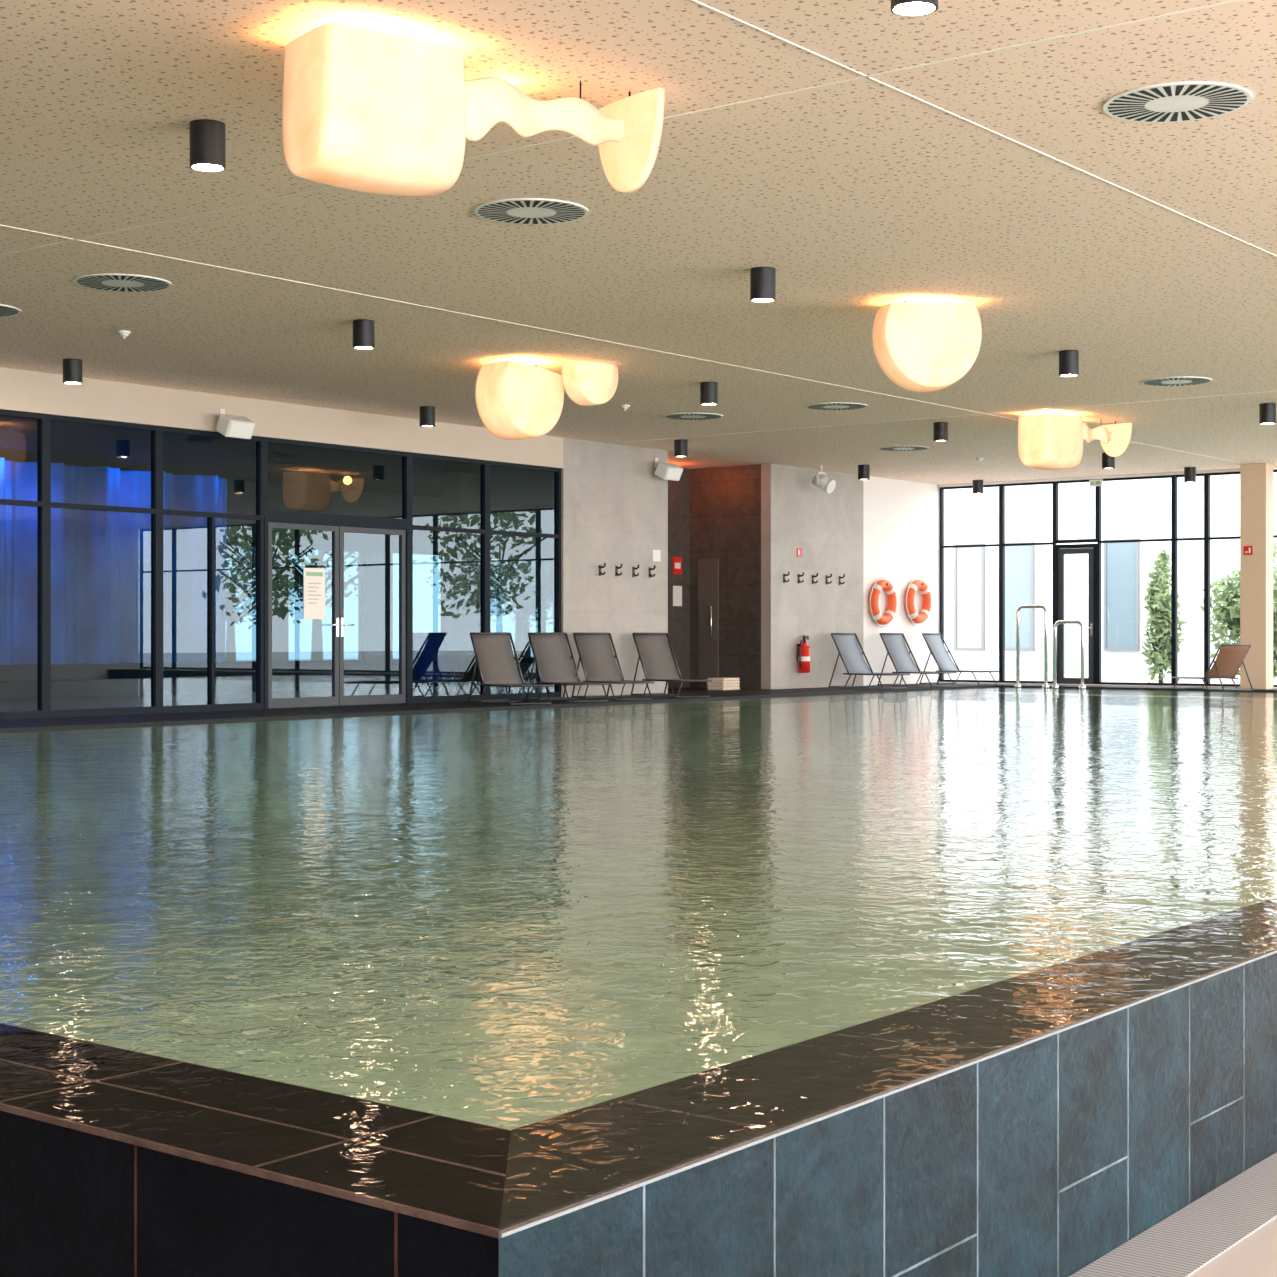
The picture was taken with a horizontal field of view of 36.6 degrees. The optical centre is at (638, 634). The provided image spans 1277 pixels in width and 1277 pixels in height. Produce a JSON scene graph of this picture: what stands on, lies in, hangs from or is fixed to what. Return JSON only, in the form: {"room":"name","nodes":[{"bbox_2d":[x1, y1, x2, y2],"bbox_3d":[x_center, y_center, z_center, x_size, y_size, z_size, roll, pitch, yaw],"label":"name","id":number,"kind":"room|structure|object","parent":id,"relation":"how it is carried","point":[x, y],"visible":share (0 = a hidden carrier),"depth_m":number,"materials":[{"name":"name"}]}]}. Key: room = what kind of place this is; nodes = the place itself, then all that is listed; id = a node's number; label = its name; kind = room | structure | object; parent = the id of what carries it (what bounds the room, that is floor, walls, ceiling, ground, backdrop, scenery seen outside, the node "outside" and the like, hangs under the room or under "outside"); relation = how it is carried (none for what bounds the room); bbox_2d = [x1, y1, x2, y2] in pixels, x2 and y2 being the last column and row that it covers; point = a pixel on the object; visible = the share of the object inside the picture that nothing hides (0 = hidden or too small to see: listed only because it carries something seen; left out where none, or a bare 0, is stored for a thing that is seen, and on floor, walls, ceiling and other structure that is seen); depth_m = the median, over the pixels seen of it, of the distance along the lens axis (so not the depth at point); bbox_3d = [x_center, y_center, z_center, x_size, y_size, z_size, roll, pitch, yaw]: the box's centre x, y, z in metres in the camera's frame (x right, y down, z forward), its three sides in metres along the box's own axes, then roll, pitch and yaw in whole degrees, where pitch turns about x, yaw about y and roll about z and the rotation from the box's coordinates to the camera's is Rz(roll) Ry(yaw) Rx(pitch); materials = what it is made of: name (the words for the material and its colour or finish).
{"room":"indoor swimming pool","nodes":[
{"label":"indoor swimming pool","id":0,"kind":"room"},
{"bbox_2d":[0,367,667,697],"bbox_3d":[-9.528,-0.665,17.726,0.200,4.470,32.300,0,0,38],"label":"wall","id":1,"kind":"structure","parent":0,"point":[614,504],"depth_m":28.48,"materials":[{"name":"white paint"}]},
{"bbox_2d":[0,409,45,719],"bbox_3d":[-7.047,-0.765,20.895,0.090,3.370,1.450,0,0,38],"label":"window","id":2,"kind":"structure","parent":1,"relation":"in","point":[22,434],"depth_m":21.25,"materials":[{"name":"blue glass"}]},
{"bbox_2d":[46,414,159,717],"bbox_3d":[-6.126,-0.765,22.079,0.090,3.370,1.550,0,0,38],"label":"window","id":3,"kind":"structure","parent":1,"relation":"in","point":[103,476],"depth_m":22.06,"materials":[{"name":"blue glass"}]},
{"bbox_2d":[160,426,263,712],"bbox_3d":[-5.160,-0.765,23.323,0.090,3.370,1.600,0,0,38],"label":"window","id":4,"kind":"structure","parent":1,"relation":"in","point":[212,483],"depth_m":23.29,"materials":[{"name":"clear glass"}]},
{"bbox_2d":[216,409,255,438],"bbox_3d":[-4.876,-2.546,23.229,0.394,0.369,0.400,0,0,38],"label":"wall speaker","id":5,"kind":"object","parent":1,"relation":"attached to","point":[228,425],"visible":1,"depth_m":23.09,"materials":[{"name":"white plastic"}]},
{"bbox_2d":[228,422,254,437],"bbox_3d":[-4.753,-2.450,23.133,0.082,0.164,0.340,0,0,38],"label":"grille","id":6,"kind":"object","parent":5,"relation":"attached to","point":[235,429],"depth_m":23.13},
{"bbox_2d":[264,516,409,708],"bbox_3d":[-3.864,-0.275,24.944,0.166,2.390,2.550,0,0,38],"label":"door","id":7,"kind":"structure","parent":1,"relation":"in","point":[359,654],"depth_m":24.95,"materials":[{"name":"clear glass"}]},
{"bbox_2d":[303,568,324,618],"bbox_3d":[-4.122,-0.525,24.580,0.014,0.650,0.360,0,0,38],"label":"notice","id":8,"kind":"object","parent":7,"relation":"attached to","point":[313,578],"visible":1,"depth_m":24.57,"materials":[{"name":"paper"}]},
{"bbox_2d":[306,572,322,603],"bbox_3d":[-4.118,-0.600,24.577,0.004,0.400,0.280,0,0,38],"label":"print","id":9,"kind":"object","parent":8,"relation":"attached to","point":[314,580],"depth_m":24.58},
{"bbox_2d":[264,437,409,524],"bbox_3d":[-3.887,-1.960,24.961,0.090,0.980,2.550,0,0,38],"label":"window","id":10,"kind":"structure","parent":1,"relation":"in","point":[303,479],"depth_m":24.92,"materials":[{"name":"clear glass"}]},
{"bbox_2d":[410,453,487,703],"bbox_3d":[-2.629,-0.765,26.580,0.090,3.370,1.550,0,0,38],"label":"window","id":11,"kind":"structure","parent":1,"relation":"in","point":[449,495],"depth_m":26.57,"materials":[{"name":"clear glass"}]},
{"bbox_2d":[488,461,560,699],"bbox_3d":[-1.662,-0.765,27.823,0.090,3.370,1.600,0,0,38],"label":"window","id":12,"kind":"structure","parent":1,"relation":"in","point":[524,501],"depth_m":27.85,"materials":[{"name":"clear glass"}]},
{"bbox_2d":[599,563,605,575],"bbox_3d":[-0.537,-0.985,29.039,0.115,0.190,0.050,0,0,38],"label":"coat hook","id":13,"kind":"object","parent":1,"relation":"attached to","point":[600,566],"visible":1,"depth_m":29.05,"materials":[{"name":"black metal"}]},
{"bbox_2d":[615,564,621,575],"bbox_3d":[-0.292,-0.985,29.355,0.115,0.190,0.050,0,0,38],"label":"coat hook","id":14,"kind":"object","parent":1,"relation":"attached to","point":[616,567],"visible":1,"depth_m":29.37,"materials":[{"name":"black metal"}]},
{"bbox_2d":[0,0,1244,255],"bbox_3d":[0.451,-2.897,10.604,24.300,0.005,0.024,0,0,38],"label":"joint","id":15,"kind":"structure","parent":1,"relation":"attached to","point":[1231,1],"depth_m":10.30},
{"bbox_2d":[632,565,638,576],"bbox_3d":[-0.034,-0.985,29.686,0.115,0.190,0.050,0,0,38],"label":"coat hook","id":16,"kind":"object","parent":1,"relation":"attached to","point":[633,568],"visible":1,"depth_m":29.70,"materials":[{"name":"black metal"}]},
{"bbox_2d":[649,565,655,577],"bbox_3d":[0.217,-0.985,30.010,0.115,0.190,0.050,0,0,38],"label":"coat hook","id":17,"kind":"object","parent":1,"relation":"attached to","point":[650,568],"visible":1,"depth_m":30.02,"materials":[{"name":"black metal"}]},
{"bbox_2d":[652,550,660,561],"bbox_3d":[0.281,-1.240,30.176,0.012,0.180,0.200,0,0,38],"label":"wall sign","id":18,"kind":"object","parent":1,"relation":"attached to","point":[656,554],"visible":1,"depth_m":30.16,"materials":[{"name":"white plastic"}]},
{"bbox_2d":[655,457,682,480],"bbox_3d":[0.432,-2.586,30.059,0.394,0.369,0.400,0,0,38],"label":"wall speaker","id":19,"kind":"object","parent":1,"relation":"attached to","point":[666,471],"visible":1,"depth_m":29.92,"materials":[{"name":"white plastic"}]},
{"bbox_2d":[666,468,682,479],"bbox_3d":[0.555,-2.490,29.963,0.082,0.164,0.340,0,0,38],"label":"grille","id":20,"kind":"object","parent":19,"relation":"attached to","point":[671,473],"depth_m":29.95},
{"bbox_2d":[608,391,1276,443],"bbox_3d":[9.134,-2.897,21.777,24.300,0.005,0.024,0,0,38],"label":"joint","id":21,"kind":"structure","parent":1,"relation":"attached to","point":[1269,391],"depth_m":25.51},
{"bbox_2d":[0,0,1276,484],"bbox_3d":[2.164,-3.000,14.275,26.100,0.200,41.200,0,0,38],"label":"ceiling","id":22,"kind":"structure","parent":0,"point":[862,196],"depth_m":13.52,"materials":[{"name":"paint"}]},
{"bbox_2d":[0,304,20,316],"bbox_3d":[-5.897,-2.894,17.183,0.780,0.012,0.780,0,0,3],"label":"ceiling vent","id":23,"kind":"object","parent":22,"relation":"in","point":[5,310],"visible":1,"depth_m":17.26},
{"bbox_2d":[63,358,81,384],"bbox_3d":[-5.961,-2.775,20.361,0.200,0.250,0.200,0,0,38],"label":"ceiling spotlight","id":24,"kind":"object","parent":22,"relation":"attached to","point":[72,367],"visible":1,"depth_m":20.28,"materials":[{"name":"black metal"}]},
{"bbox_2d":[74,273,171,291],"bbox_3d":[-4.239,-2.894,15.895,0.780,0.012,0.780,0,0,21],"label":"ceiling vent","id":25,"kind":"object","parent":22,"relation":"in","point":[108,281],"visible":1,"depth_m":15.85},
{"bbox_2d":[118,330,130,338],"bbox_3d":[-4.907,-2.862,18.441,0.120,0.075,0.120,0,0,38],"label":"smoke detector","id":26,"kind":"object","parent":22,"relation":"attached to","point":[123,333],"visible":1,"depth_m":18.40,"materials":[{"name":"white plastic"}]},
{"bbox_2d":[190,119,225,171],"bbox_3d":[-2.445,-2.775,10.967,0.200,0.250,0.200,0,0,38],"label":"ceiling spotlight","id":27,"kind":"object","parent":22,"relation":"attached to","point":[207,136],"visible":1,"depth_m":10.88,"materials":[{"name":"black metal"}]},
{"bbox_2d":[353,319,374,349],"bbox_3d":[-2.539,-2.775,17.854,0.200,0.250,0.200,0,0,38],"label":"ceiling spotlight","id":28,"kind":"object","parent":22,"relation":"attached to","point":[363,329],"visible":1,"depth_m":17.77,"materials":[{"name":"black metal"}]},
{"bbox_2d":[419,406,434,426],"bbox_3d":[-2.684,-2.775,24.578,0.200,0.250,0.200,0,0,38],"label":"ceiling spotlight","id":29,"kind":"object","parent":22,"relation":"attached to","point":[426,413],"visible":1,"depth_m":24.49,"materials":[{"name":"black metal"}]},
{"bbox_2d":[282,23,664,195],"bbox_3d":[-0.812,-2.534,9.751,1.992,0.732,0.560,0,0,-37],"label":"ceiling lamp","id":30,"kind":"object","parent":22,"relation":"hanging from","point":[364,110],"visible":1,"depth_m":9.27,"materials":[{"name":"glass"}]},
{"bbox_2d":[474,198,588,224],"bbox_3d":[-0.732,-2.894,13.220,0.780,0.012,0.780,0,0,38],"label":"ceiling vent","id":31,"kind":"object","parent":22,"relation":"in","point":[532,211],"visible":1,"depth_m":13.19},
{"bbox_2d":[475,360,617,439],"bbox_3d":[-0.959,-2.487,20.511,0.995,0.825,1.311,0,0,44],"label":"ceiling lamp","id":32,"kind":"object","parent":22,"relation":"hanging from","point":[515,400],"visible":1,"depth_m":20.30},
{"bbox_2d":[0,225,1245,463],"bbox_3d":[-1.766,-2.897,17.203,0.012,0.005,41.000,0,0,38],"label":"trim","id":33,"kind":"structure","parent":22,"relation":"attached to","point":[0,225],"depth_m":17.46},
{"bbox_2d":[620,404,629,410],"bbox_3d":[-0.171,-2.862,24.372,0.120,0.075,0.120,0,0,38],"label":"smoke detector","id":34,"kind":"object","parent":22,"relation":"attached to","point":[624,407],"visible":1,"depth_m":24.34,"materials":[{"name":"white plastic"}]},
{"bbox_2d":[674,439,687,457],"bbox_3d":[0.632,-2.775,28.763,0.200,0.250,0.200,0,0,38],"label":"ceiling spotlight","id":35,"kind":"object","parent":22,"relation":"attached to","point":[680,445],"visible":1,"depth_m":28.68,"materials":[{"name":"black metal"}]},
{"bbox_2d":[664,413,722,419],"bbox_3d":[0.730,-2.894,25.597,0.780,0.012,0.780,0,0,-14],"label":"ceiling vent","id":36,"kind":"object","parent":22,"relation":"in","point":[679,416],"visible":1,"depth_m":25.57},
{"bbox_2d":[700,382,717,405],"bbox_3d":[0.810,-2.775,22.229,0.200,0.250,0.200,0,0,38],"label":"ceiling spotlight","id":37,"kind":"object","parent":22,"relation":"attached to","point":[708,390],"visible":1,"depth_m":22.14,"materials":[{"name":"black metal"}]},
{"bbox_2d":[750,267,775,302],"bbox_3d":[0.986,-2.775,15.317,0.200,0.250,0.200,0,0,38],"label":"ceiling spotlight","id":38,"kind":"object","parent":22,"relation":"attached to","point":[762,279],"visible":1,"depth_m":15.23,"materials":[{"name":"black metal"}]},
{"bbox_2d":[812,465,835,492],"bbox_3d":[3.163,-2.656,33.003,0.401,0.487,0.260,0,0,38],"label":"ceiling projector","id":39,"kind":"object","parent":22,"relation":"hanging from","point":[828,485],"visible":1,"depth_m":32.93,"materials":[{"name":"white plastic"}]},
{"bbox_2d":[806,402,867,409],"bbox_3d":[2.509,-2.894,24.481,0.780,0.012,0.780,0,0,-31],"label":"ceiling vent","id":40,"kind":"object","parent":22,"relation":"in","point":[832,405],"visible":1,"depth_m":24.43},
{"bbox_2d":[858,465,869,479],"bbox_3d":[3.845,-2.775,32.979,0.200,0.250,0.200,0,0,38],"label":"ceiling spotlight","id":41,"kind":"object","parent":22,"relation":"attached to","point":[863,470],"visible":1,"depth_m":32.90,"materials":[{"name":"black metal"}]},
{"bbox_2d":[878,446,928,450],"bbox_3d":[4.114,-2.894,29.984,0.780,0.012,0.780,0,0,25],"label":"ceiling vent","id":42,"kind":"object","parent":22,"relation":"in","point":[887,448],"visible":1,"depth_m":29.95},
{"bbox_2d":[891,0,937,16],"bbox_3d":[1.168,-2.775,8.185,0.200,0.250,0.200,0,0,38],"label":"ceiling spotlight","id":43,"kind":"object","parent":22,"relation":"attached to","point":[908,8],"visible":1,"depth_m":8.20,"materials":[{"name":"black metal"}]},
{"bbox_2d":[872,301,981,391],"bbox_3d":[2.508,-2.509,16.820,0.896,0.781,0.476,0,0,-12],"label":"ceiling lamp","id":44,"kind":"object","parent":22,"relation":"hanging from","point":[919,347],"visible":1,"depth_m":16.61,"materials":[{"name":"glass"}]},
{"bbox_2d":[933,422,947,441],"bbox_3d":[4.133,-2.775,26.423,0.200,0.250,0.200,0,0,38],"label":"ceiling spotlight","id":45,"kind":"object","parent":22,"relation":"attached to","point":[940,429],"visible":1,"depth_m":26.34,"materials":[{"name":"black metal"}]},
{"bbox_2d":[973,480,982,493],"bbox_3d":[6.360,-2.775,36.217,0.200,0.250,0.200,0,0,38],"label":"ceiling spotlight","id":46,"kind":"object","parent":22,"relation":"attached to","point":[977,484],"visible":1,"depth_m":36.13,"materials":[{"name":"black metal"}]},
{"bbox_2d":[690,0,1276,256],"bbox_3d":[3.548,-2.897,13.073,0.012,0.005,41.000,0,0,38],"label":"trim","id":47,"kind":"structure","parent":22,"relation":"attached to","point":[695,1],"depth_m":10.71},
{"bbox_2d":[1059,350,1078,376],"bbox_3d":[4.399,-2.775,19.758,0.200,0.250,0.200,0,0,38],"label":"ceiling spotlight","id":48,"kind":"object","parent":22,"relation":"attached to","point":[1068,359],"visible":1,"depth_m":19.67,"materials":[{"name":"black metal"}]},
{"bbox_2d":[1018,412,1131,469],"bbox_3d":[5.791,-2.534,25.638,1.852,0.732,0.526,0,0,-40],"label":"ceiling lamp","id":49,"kind":"object","parent":22,"relation":"hanging from","point":[1045,441],"visible":1,"depth_m":25.14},
{"bbox_2d":[1089,479,1102,486],"bbox_3d":[8.331,-2.770,35.208,0.250,0.120,0.034,0,0,38],"label":"exit sign","id":50,"kind":"object","parent":22,"relation":"hanging from","point":[1099,482],"visible":1,"depth_m":35.19,"materials":[{"name":"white plastic"}]},
{"bbox_2d":[1102,453,1114,468],"bbox_3d":[7.484,-2.775,30.785,0.200,0.250,0.200,0,0,38],"label":"ceiling spotlight","id":51,"kind":"object","parent":22,"relation":"attached to","point":[1108,462],"visible":0.8,"depth_m":30.71,"materials":[{"name":"black metal"}]},
{"bbox_2d":[1142,376,1211,385],"bbox_3d":[6.146,-2.894,22.072,0.780,0.012,0.780,0,0,42],"label":"ceiling vent","id":52,"kind":"object","parent":22,"relation":"in","point":[1184,380],"visible":1,"depth_m":22.04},
{"bbox_2d":[1103,81,1251,122],"bbox_3d":[2.928,-2.894,10.515,0.780,0.012,0.780,0,0,38],"label":"ceiling vent","id":53,"kind":"object","parent":22,"relation":"in","point":[1192,100],"visible":1,"depth_m":10.47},
{"bbox_2d":[1184,467,1195,481],"bbox_3d":[9.554,-2.775,33.481,0.200,0.250,0.200,0,0,38],"label":"ceiling spotlight","id":54,"kind":"object","parent":22,"relation":"attached to","point":[1189,472],"visible":1,"depth_m":33.40,"materials":[{"name":"black metal"}]},
{"bbox_2d":[1259,403,1275,424],"bbox_3d":[7.896,-2.775,24.259,0.200,0.250,0.200,0,0,38],"label":"ceiling spotlight","id":55,"kind":"object","parent":22,"relation":"attached to","point":[1267,411],"visible":1,"depth_m":24.18,"materials":[{"name":"black metal"}]},
{"bbox_2d":[0,683,1276,731],"bbox_3d":[3.723,1.245,19.459,30.000,0.650,30.700,0,0,38],"label":"floor","id":56,"kind":"structure","parent":0,"point":[316,712],"depth_m":24.53,"materials":[{"name":"tile"}]},
{"bbox_2d":[468,632,553,704],"bbox_3d":[-1.729,0.440,26.014,0.629,0.952,1.355,0,0,-30],"label":"sun lounger","id":57,"kind":"object","parent":56,"relation":"on","point":[495,660],"visible":1,"depth_m":26.36,"materials":[{"name":"grey fabric"}]},
{"bbox_2d":[526,632,609,701],"bbox_3d":[-0.993,0.440,26.962,0.629,0.952,1.355,0,0,-30],"label":"sun lounger","id":58,"kind":"object","parent":56,"relation":"on","point":[550,650],"visible":1,"depth_m":27.31,"materials":[{"name":"grey fabric"}]},
{"bbox_2d":[571,633,653,699],"bbox_3d":[-0.379,0.440,27.751,0.629,0.952,1.355,0,0,-30],"label":"sun lounger","id":59,"kind":"object","parent":56,"relation":"on","point":[597,658],"visible":0.97,"depth_m":28.10,"materials":[{"name":"grey fabric"}]},
{"bbox_2d":[0,687,1276,1276],"bbox_3d":[3.154,1.560,19.266,14.537,1.220,29.704,0,0,38],"label":"swimming pool","id":60,"kind":"object","parent":56,"relation":"in","point":[963,982],"visible":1,"depth_m":7.85,"materials":[{"name":"liquid"}]},
{"bbox_2d":[1015,605,1048,687],"bbox_3d":[7.065,0.205,34.719,0.670,1.490,0.120,0,0,38],"label":"pool handrail","id":61,"kind":"object","parent":60,"relation":"on","point":[1020,607],"visible":1,"depth_m":34.69,"materials":[{"name":"silver metal"}]},
{"bbox_2d":[1052,620,1085,688],"bbox_3d":[7.630,0.345,34.281,0.640,1.210,0.120,0,0,38],"label":"pool handrail","id":62,"kind":"object","parent":60,"relation":"on","point":[1057,623],"visible":1,"depth_m":34.33,"materials":[{"name":"silver metal"}]},
{"bbox_2d":[631,633,711,697],"bbox_3d":[0.480,0.440,28.857,0.629,0.952,1.355,0,0,-30],"label":"sun lounger","id":63,"kind":"object","parent":56,"relation":"on","point":[655,656],"visible":1,"depth_m":29.20,"materials":[{"name":"grey fabric"}]},
{"bbox_2d":[707,687,739,689],"bbox_3d":[1.424,0.895,32.390,0.340,0.050,0.500,0,0,38],"label":"towel","id":64,"kind":"object","parent":56,"relation":"on","point":[709,688],"visible":0.83,"depth_m":32.22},
{"bbox_2d":[707,684,739,686],"bbox_3d":[1.424,0.844,32.390,0.340,0.050,0.500,0,0,36],"label":"towel","id":65,"kind":"object","parent":64,"relation":"on","point":[708,685],"visible":0.96,"depth_m":32.22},
{"bbox_2d":[707,681,739,683],"bbox_3d":[1.424,0.793,32.390,0.340,0.050,0.500,0,0,38],"label":"towel","id":66,"kind":"object","parent":65,"relation":"on","point":[711,682],"visible":0.89,"depth_m":32.22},
{"bbox_2d":[707,677,739,680],"bbox_3d":[1.424,0.742,32.390,0.340,0.050,0.500,0,0,36],"label":"towel","id":67,"kind":"object","parent":66,"relation":"on","point":[721,678],"visible":0.86,"depth_m":32.23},
{"bbox_2d":[828,633,909,688],"bbox_3d":[3.973,0.440,33.337,0.628,0.952,1.355,0,0,-40],"label":"sun lounger","id":68,"kind":"object","parent":56,"relation":"on","point":[847,646],"visible":1,"depth_m":33.63,"materials":[{"name":"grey fabric"}]},
{"bbox_2d":[877,633,956,686],"bbox_3d":[4.986,0.440,34.640,0.628,0.952,1.355,0,0,-40],"label":"sun lounger","id":69,"kind":"object","parent":56,"relation":"on","point":[895,645],"visible":0.98,"depth_m":34.93,"materials":[{"name":"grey fabric"}]},
{"bbox_2d":[919,633,999,684],"bbox_3d":[5.933,0.440,35.772,1.355,0.952,0.628,0,0,42],"label":"sun lounger","id":70,"kind":"object","parent":56,"relation":"on","point":[934,642],"visible":1,"depth_m":36.02,"materials":[{"name":"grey fabric"}]},
{"bbox_2d":[1171,644,1252,690],"bbox_3d":[9.581,0.536,32.312,0.628,0.761,1.355,0,0,-22],"label":"sun lounger","id":71,"kind":"object","parent":56,"relation":"on","point":[1230,658],"visible":1,"depth_m":31.91,"materials":[{"name":"brown fabric"}]},
{"bbox_2d":[1240,463,1272,689],"bbox_3d":[10.519,-0.990,32.890,0.450,3.820,0.350,0,0,38],"label":"column","id":72,"kind":"structure","parent":56,"relation":"on","point":[1256,480],"depth_m":32.76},
{"bbox_2d":[1244,546,1252,554],"bbox_3d":[10.341,-1.435,32.791,0.150,0.150,0.024,0,0,38],"label":"fire sign","id":73,"kind":"object","parent":72,"relation":"attached to","point":[1248,550],"visible":1,"depth_m":32.78,"materials":[{"name":"red paint"}]},
{"bbox_2d":[668,464,760,688],"bbox_3d":[0.541,-0.990,32.191,1.650,3.820,3.200,0,0,38],"label":"wall","id":74,"kind":"structure","parent":0,"point":[714,512],"depth_m":33.28,"materials":[{"name":"brown tile"}]},
{"bbox_2d":[673,586,681,605],"bbox_3d":[0.673,-0.675,33.449,0.015,0.350,0.250,0,0,38],"label":"wall sign","id":75,"kind":"object","parent":74,"relation":"attached to","point":[677,590],"visible":1,"depth_m":33.44,"materials":[{"name":"white plastic"}]},
{"bbox_2d":[673,557,681,574],"bbox_3d":[0.675,-1.200,33.447,0.020,0.300,0.250,0,0,38],"label":"wall sign","id":76,"kind":"object","parent":74,"relation":"attached to","point":[677,561],"visible":1,"depth_m":33.44,"materials":[{"name":"red paint"}]},
{"bbox_2d":[698,558,718,687],"bbox_3d":[1.186,-0.200,33.453,0.420,2.240,0.114,0,0,38],"label":"door","id":77,"kind":"structure","parent":74,"relation":"in","point":[708,569],"depth_m":33.46,"materials":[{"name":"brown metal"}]},
{"bbox_2d":[761,464,939,688],"bbox_3d":[4.002,-0.665,35.137,0.200,4.470,6.000,0,0,38],"label":"wall","id":78,"kind":"structure","parent":0,"point":[796,513],"depth_m":34.43,"materials":[{"name":"white paint"}]},
{"bbox_2d":[797,548,801,556],"bbox_3d":[2.783,-1.425,33.393,0.015,0.150,0.150,0,0,38],"label":"wall sign","id":79,"kind":"object","parent":78,"relation":"attached to","point":[799,550],"visible":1,"depth_m":33.38,"materials":[{"name":"red paint"}]},
{"bbox_2d":[797,636,809,672],"bbox_3d":[2.851,0.330,33.310,0.212,0.640,0.217,0,0,-10],"label":"fire extinguisher","id":80,"kind":"object","parent":78,"relation":"attached to","point":[803,649],"visible":1,"depth_m":33.22,"materials":[{"name":"red paint"}]},
{"bbox_2d":[826,574,831,584],"bbox_3d":[3.359,-0.985,34.053,0.115,0.190,0.050,0,0,38],"label":"coat hook","id":81,"kind":"object","parent":78,"relation":"attached to","point":[827,576],"visible":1,"depth_m":34.06,"materials":[{"name":"black metal"}]},
{"bbox_2d":[869,577,896,627],"bbox_3d":[4.481,-0.600,35.461,0.190,0.928,0.928,0,0,38],"label":"lifebuoy","id":82,"kind":"object","parent":78,"relation":"attached to","point":[881,619],"visible":1,"depth_m":35.34,"materials":[{"name":"orange plastic"}]},
{"bbox_2d":[905,577,931,625],"bbox_3d":[5.279,-0.630,36.487,0.190,0.928,0.928,0,0,38],"label":"lifebuoy","id":83,"kind":"object","parent":78,"relation":"attached to","point":[914,585],"visible":1,"depth_m":36.36,"materials":[{"name":"orange plastic"}]},
{"bbox_2d":[939,466,1276,687],"bbox_3d":[15.454,-0.665,29.910,24.300,4.470,0.200,0,0,38],"label":"wall","id":84,"kind":"structure","parent":0,"point":[1274,468],"depth_m":35.28,"materials":[{"name":"white paint"}]},
{"bbox_2d":[940,484,1000,682],"bbox_3d":[6.358,-0.965,36.947,1.300,3.770,0.090,0,0,38],"label":"window","id":85,"kind":"structure","parent":84,"relation":"in","point":[942,489],"depth_m":37.13,"materials":[{"name":"black metal"}]},
{"bbox_2d":[1001,481,1056,683],"bbox_3d":[7.305,-0.965,36.210,1.100,3.770,0.090,0,0,38],"label":"window","id":86,"kind":"structure","parent":84,"relation":"in","point":[1052,543],"depth_m":36.49,"materials":[{"name":"black metal"}]},
{"bbox_2d":[1054,544,1096,683],"bbox_3d":[8.052,-0.375,35.582,0.850,2.590,0.166,0,0,38],"label":"door","id":87,"kind":"structure","parent":84,"relation":"in","point":[1060,551],"depth_m":35.58,"materials":[{"name":"black metal"}]},
{"bbox_2d":[1054,479,1096,542],"bbox_3d":[8.075,-2.275,35.612,0.850,1.150,0.090,0,0,38],"label":"window","id":88,"kind":"structure","parent":84,"relation":"in","point":[1056,483],"depth_m":35.78,"materials":[{"name":"black metal"}]},
{"bbox_2d":[1097,475,1173,685],"bbox_3d":[8.983,-0.965,34.906,1.450,3.770,0.090,0,0,38],"label":"window","id":89,"kind":"structure","parent":84,"relation":"in","point":[1099,541],"depth_m":35.00,"materials":[{"name":"black metal"}]},
{"bbox_2d":[1174,473,1205,685],"bbox_3d":[9.793,-0.965,34.278,0.600,3.770,0.090,0,0,38],"label":"window","id":90,"kind":"structure","parent":84,"relation":"in","point":[1176,539],"depth_m":34.40,"materials":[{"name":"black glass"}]},
{"bbox_2d":[1206,470,1276,686],"bbox_3d":[10.661,-0.965,33.603,1.600,3.770,0.090,0,0,38],"label":"window","id":91,"kind":"structure","parent":84,"relation":"in","point":[1208,538],"depth_m":34.04,"materials":[{"name":"black metal"}]},
{"bbox_2d":[1188,1217,1276,1276],"bbox_3d":[2.814,1.645,13.644,24.300,0.150,41.000,0,0,38],"label":"floor","id":92,"kind":"structure","parent":0,"point":[1255,1255],"depth_m":4.86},
{"bbox_2d":[1069,1152,1276,1276],"bbox_3d":[9.196,1.593,15.016,0.225,0.055,31.000,0,0,38],"label":"grate","id":93,"kind":"object","parent":92,"relation":"in","point":[1187,1240],"visible":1,"depth_m":5.06,"materials":[{"name":"plastic"}]},
{"label":"outside","id":94,"kind":"structure","parent":0,"visible":0},
{"bbox_2d":[944,677,1276,684],"bbox_3d":[10.512,1.285,29.825,120.000,0.570,120.000,0,0,38],"label":"ground","id":95,"kind":"structure","parent":94,"point":[1224,681],"depth_m":41.58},
{"bbox_2d":[944,472,1276,680],"bbox_3d":[8.679,-1.600,47.675,12.200,5.200,6.060,0,0,38],"label":"building","id":96,"kind":"structure","parent":95,"relation":"on","point":[1138,509],"depth_m":43.25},
{"bbox_2d":[1140,549,1187,682],"bbox_3d":[10.858,-0.302,40.002,0.895,3.034,0.767,0,0,-33],"label":"shrub","id":97,"kind":"object","parent":95,"relation":"on","point":[1159,598],"visible":0.94,"depth_m":39.90,"materials":[{"name":"green plant"}]},
{"bbox_2d":[1199,542,1276,678],"bbox_3d":[13.445,-0.576,40.080,3.564,3.324,2.618,0,0,38],"label":"shrub","id":98,"kind":"object","parent":95,"relation":"on","point":[1228,614],"visible":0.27,"depth_m":40.08,"materials":[{"name":"green plant"}]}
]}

